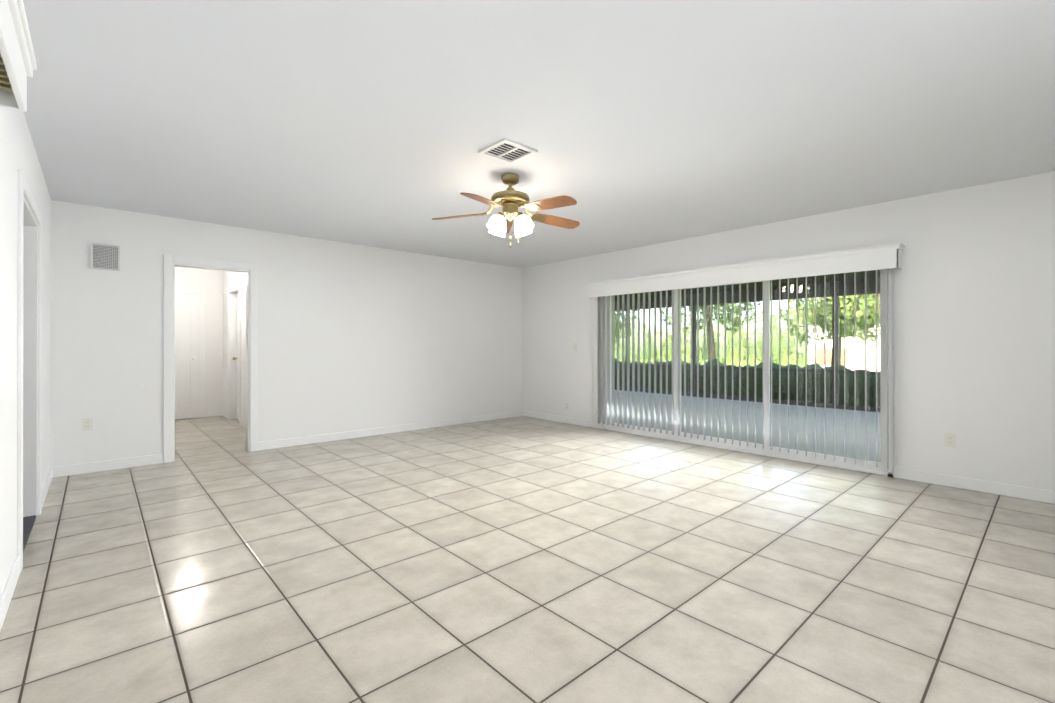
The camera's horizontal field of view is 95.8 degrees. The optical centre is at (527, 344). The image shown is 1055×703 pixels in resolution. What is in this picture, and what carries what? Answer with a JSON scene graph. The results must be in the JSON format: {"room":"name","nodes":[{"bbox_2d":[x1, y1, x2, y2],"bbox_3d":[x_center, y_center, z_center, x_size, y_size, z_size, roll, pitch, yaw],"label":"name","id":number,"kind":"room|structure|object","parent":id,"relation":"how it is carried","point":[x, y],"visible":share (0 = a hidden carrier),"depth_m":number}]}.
{"room":"empty living room","nodes":[
{"label":"empty living room","id":0,"kind":"room"},
{"bbox_2d":[0,107,50,598],"bbox_3d":[-1.796,-0.060,1.438,0.120,2.500,7.814,0,0,-42],"label":"wall","id":1,"kind":"structure","parent":0,"point":[17,150],"depth_m":2.35},
{"bbox_2d":[0,555,20,630],"bbox_3d":[-0.943,1.141,0.591,0.013,0.095,5.115,0,0,-42],"label":"baseboard","id":2,"kind":"structure","parent":1,"relation":"attached to","point":[5,600],"depth_m":2.19},
{"bbox_2d":[0,0,36,111],"bbox_3d":[-0.411,0.128,0.119,0.170,1.999,3.500,0,0,-42],"label":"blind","id":3,"kind":"object","parent":1,"relation":"attached to","point":[18,65],"visible":1,"depth_m":1.28},
{"bbox_2d":[17,169,41,572],"bbox_3d":[-3.108,0.138,2.904,0.136,2.110,1.220,0,0,-42],"label":"door frame","id":4,"kind":"structure","parent":1,"relation":"attached to","point":[29,374],"depth_m":3.29},
{"bbox_2d":[42,467,55,507],"bbox_3d":[-3.879,1.146,3.844,0.013,0.095,1.209,0,0,-42],"label":"baseboard","id":5,"kind":"structure","parent":1,"relation":"attached to","point":[52,473],"depth_m":3.92},
{"bbox_2d":[175,267,222,418],"bbox_3d":[-5.680,-0.050,7.729,1.230,2.500,0.120,0,0,-42],"label":"wall","id":6,"kind":"structure","parent":0,"point":[214,285],"depth_m":7.99},
{"bbox_2d":[175,293,198,418],"bbox_3d":[-5.665,0.180,7.600,0.704,2.020,0.085,0,0,-42],"label":"closet doors","id":7,"kind":"structure","parent":6,"relation":"in","point":[186,355],"depth_m":7.74},
{"bbox_2d":[223,271,245,421],"bbox_3d":[-4.064,-0.051,6.961,0.120,2.500,3.426,0,0,-42],"label":"wall","id":8,"kind":"structure","parent":0,"point":[230,279],"depth_m":7.17},
{"bbox_2d":[220,410,226,417],"bbox_3d":[-5.032,1.153,7.933,0.013,0.095,0.445,0,0,-42],"label":"baseboard","id":9,"kind":"structure","parent":8,"relation":"attached to","point":[222,413],"depth_m":8.00},
{"bbox_2d":[232,292,238,419],"bbox_3d":[-4.477,0.180,7.488,0.189,2.020,0.757,0,0,-42],"label":"doors","id":10,"kind":"structure","parent":8,"relation":"in","point":[234,358],"depth_m":7.63},
{"bbox_2d":[240,420,245,428],"bbox_3d":[-3.606,1.150,6.353,0.013,0.095,1.911,0,0,-42],"label":"baseboard","id":11,"kind":"structure","parent":8,"relation":"attached to","point":[242,423],"depth_m":6.91},
{"bbox_2d":[51,200,521,466],"bbox_3d":[-2.230,-0.052,6.228,5.893,2.500,0.120,0,0,-42],"label":"wall","id":12,"kind":"structure","parent":0,"point":[352,337],"depth_m":5.68},
{"bbox_2d":[82,418,92,430],"bbox_3d":[-4.106,0.740,4.447,0.072,0.116,0.010,0,0,-42],"label":"electrical outlet","id":13,"kind":"object","parent":12,"relation":"attached to","point":[87,423],"visible":1,"depth_m":4.44},
{"bbox_2d":[91,243,119,270],"bbox_3d":[-4.005,-0.833,4.528,0.205,0.245,0.028,0,0,-42],"label":"air vent","id":14,"kind":"object","parent":12,"relation":"in","point":[105,257],"visible":1,"depth_m":4.52},
{"bbox_2d":[56,454,162,476],"bbox_3d":[-3.973,1.147,4.563,0.777,0.095,0.013,0,0,-42],"label":"baseboard","id":15,"kind":"structure","parent":12,"relation":"attached to","point":[67,470],"depth_m":4.54},
{"bbox_2d":[163,255,257,462],"bbox_3d":[-3.415,0.141,5.159,0.849,2.110,0.152,0,0,-42],"label":"door frame","id":16,"kind":"structure","parent":12,"relation":"attached to","point":[170,261],"depth_m":5.35},
{"bbox_2d":[258,411,519,450],"bbox_3d":[-1.571,1.151,6.731,3.997,0.095,0.013,0,0,-42],"label":"baseboard","id":17,"kind":"structure","parent":12,"relation":"attached to","point":[273,444],"depth_m":6.32},
{"bbox_2d":[0,416,1054,702],"bbox_3d":[-1.679,1.254,4.037,8.007,0.120,11.520,0,0,-42],"label":"floor","id":18,"kind":"structure","parent":0,"point":[520,560],"depth_m":2.42},
{"bbox_2d":[23,515,35,551],"bbox_3d":[-3.646,1.185,2.391,1.580,0.012,1.510,0,0,-42],"label":"rug","id":19,"kind":"object","parent":18,"relation":"on","point":[28,522],"visible":0.31,"depth_m":3.08},
{"bbox_2d":[23,0,1054,267],"bbox_3d":[-1.679,-1.356,4.042,8.007,0.100,11.520,0,0,-42],"label":"ceiling","id":20,"kind":"structure","parent":0,"point":[385,122],"depth_m":2.66},
{"bbox_2d":[432,173,579,247],"bbox_3d":[-0.097,-1.029,3.670,1.203,0.555,1.174,0,0,-42],"label":"ceiling fan","id":21,"kind":"object","parent":20,"relation":"hanging from","point":[509,200],"visible":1,"depth_m":3.63},
{"bbox_2d":[478,138,537,163],"bbox_3d":[-0.130,-1.300,3.210,0.285,0.014,0.285,0,0,-42],"label":"ceiling vent","id":22,"kind":"object","parent":20,"relation":"in","point":[506,150],"visible":0.96,"depth_m":3.20},
{"bbox_2d":[522,171,1054,490],"bbox_3d":[2.490,-0.054,5.306,0.120,2.500,7.814,0,0,-42],"label":"wall","id":23,"kind":"structure","parent":0,"point":[974,324],"depth_m":4.07},
{"bbox_2d":[520,410,603,428],"bbox_3d":[0.496,1.152,7.415,0.013,0.095,1.740,0,0,-42],"label":"baseboard","id":24,"kind":"structure","parent":23,"relation":"attached to","point":[581,422],"depth_m":7.36},
{"bbox_2d":[565,402,568,409],"bbox_3d":[0.604,0.939,7.297,0.010,0.116,0.072,0,0,-42],"label":"electrical outlet","id":25,"kind":"object","parent":23,"relation":"attached to","point":[566,406],"visible":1,"depth_m":7.30},
{"bbox_2d":[592,268,892,476],"bbox_3d":[2.149,0.194,5.590,0.226,2.005,3.523,0,0,-42],"label":"sliding glass door","id":26,"kind":"structure","parent":23,"relation":"in","point":[884,466],"depth_m":5.36},
{"bbox_2d":[586,243,904,297],"bbox_3d":[2.099,-0.780,5.524,0.170,0.214,3.590,0,0,-42],"label":"window valance","id":27,"kind":"object","parent":23,"relation":"attached to","point":[880,257],"visible":0.94,"depth_m":5.00},
{"bbox_2d":[945,433,955,447],"bbox_3d":[3.563,0.804,4.018,0.010,0.116,0.072,0,0,-42],"label":"electrical outlet","id":28,"kind":"object","parent":23,"relation":"attached to","point":[950,439],"visible":1,"depth_m":4.02},
{"bbox_2d":[893,467,1054,503],"bbox_3d":[4.130,1.146,3.387,0.013,0.095,2.470,0,0,-42],"label":"baseboard","id":29,"kind":"structure","parent":23,"relation":"attached to","point":[1029,493],"depth_m":3.89},
{"label":"outside","id":30,"kind":"structure","parent":0,"visible":0},
{"bbox_2d":[616,354,808,367],"bbox_3d":[21.049,1.403,25.571,54.593,0.250,70.000,0,0,-42],"label":"ground","id":31,"kind":"structure","parent":30,"point":[729,362],"depth_m":39.92},
{"bbox_2d":[615,358,879,407],"bbox_3d":[6.019,0.911,10.670,0.968,1.129,22.815,0,0,-42],"label":"hedge","id":32,"kind":"object","parent":31,"relation":"on","point":[784,391],"depth_m":10.71},
{"bbox_2d":[615,294,879,366],"bbox_3d":[10.534,-1.563,35.419,39.186,9.425,49.956,0,0,-42],"label":"trees","id":33,"kind":"object","parent":31,"relation":"on","point":[751,319],"depth_m":16.41},
{"bbox_2d":[615,390,880,461],"bbox_3d":[3.717,1.310,7.910,5.193,0.180,15.000,0,0,-42],"label":"patio slab","id":34,"kind":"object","parent":31,"relation":"on","point":[851,420],"depth_m":7.40},
{"bbox_2d":[615,278,879,411],"bbox_3d":[5.570,0.003,9.584,0.100,2.440,15.000,0,0,-42],"label":"screen frame","id":35,"kind":"object","parent":34,"relation":"on","point":[848,284],"depth_m":9.86},
{"bbox_2d":[615,270,879,300],"bbox_3d":[3.865,-1.310,8.048,5.593,0.180,15.000,0,0,-42],"label":"roof","id":36,"kind":"structure","parent":35,"relation":"on","point":[818,279],"depth_m":9.29},
{"bbox_2d":[809,308,879,370],"bbox_3d":[20.588,-0.995,23.543,8.800,4.560,10.400,0,0,-42],"label":"neighbouring house","id":37,"kind":"structure","parent":31,"relation":"on","point":[821,359],"depth_m":23.10}
]}

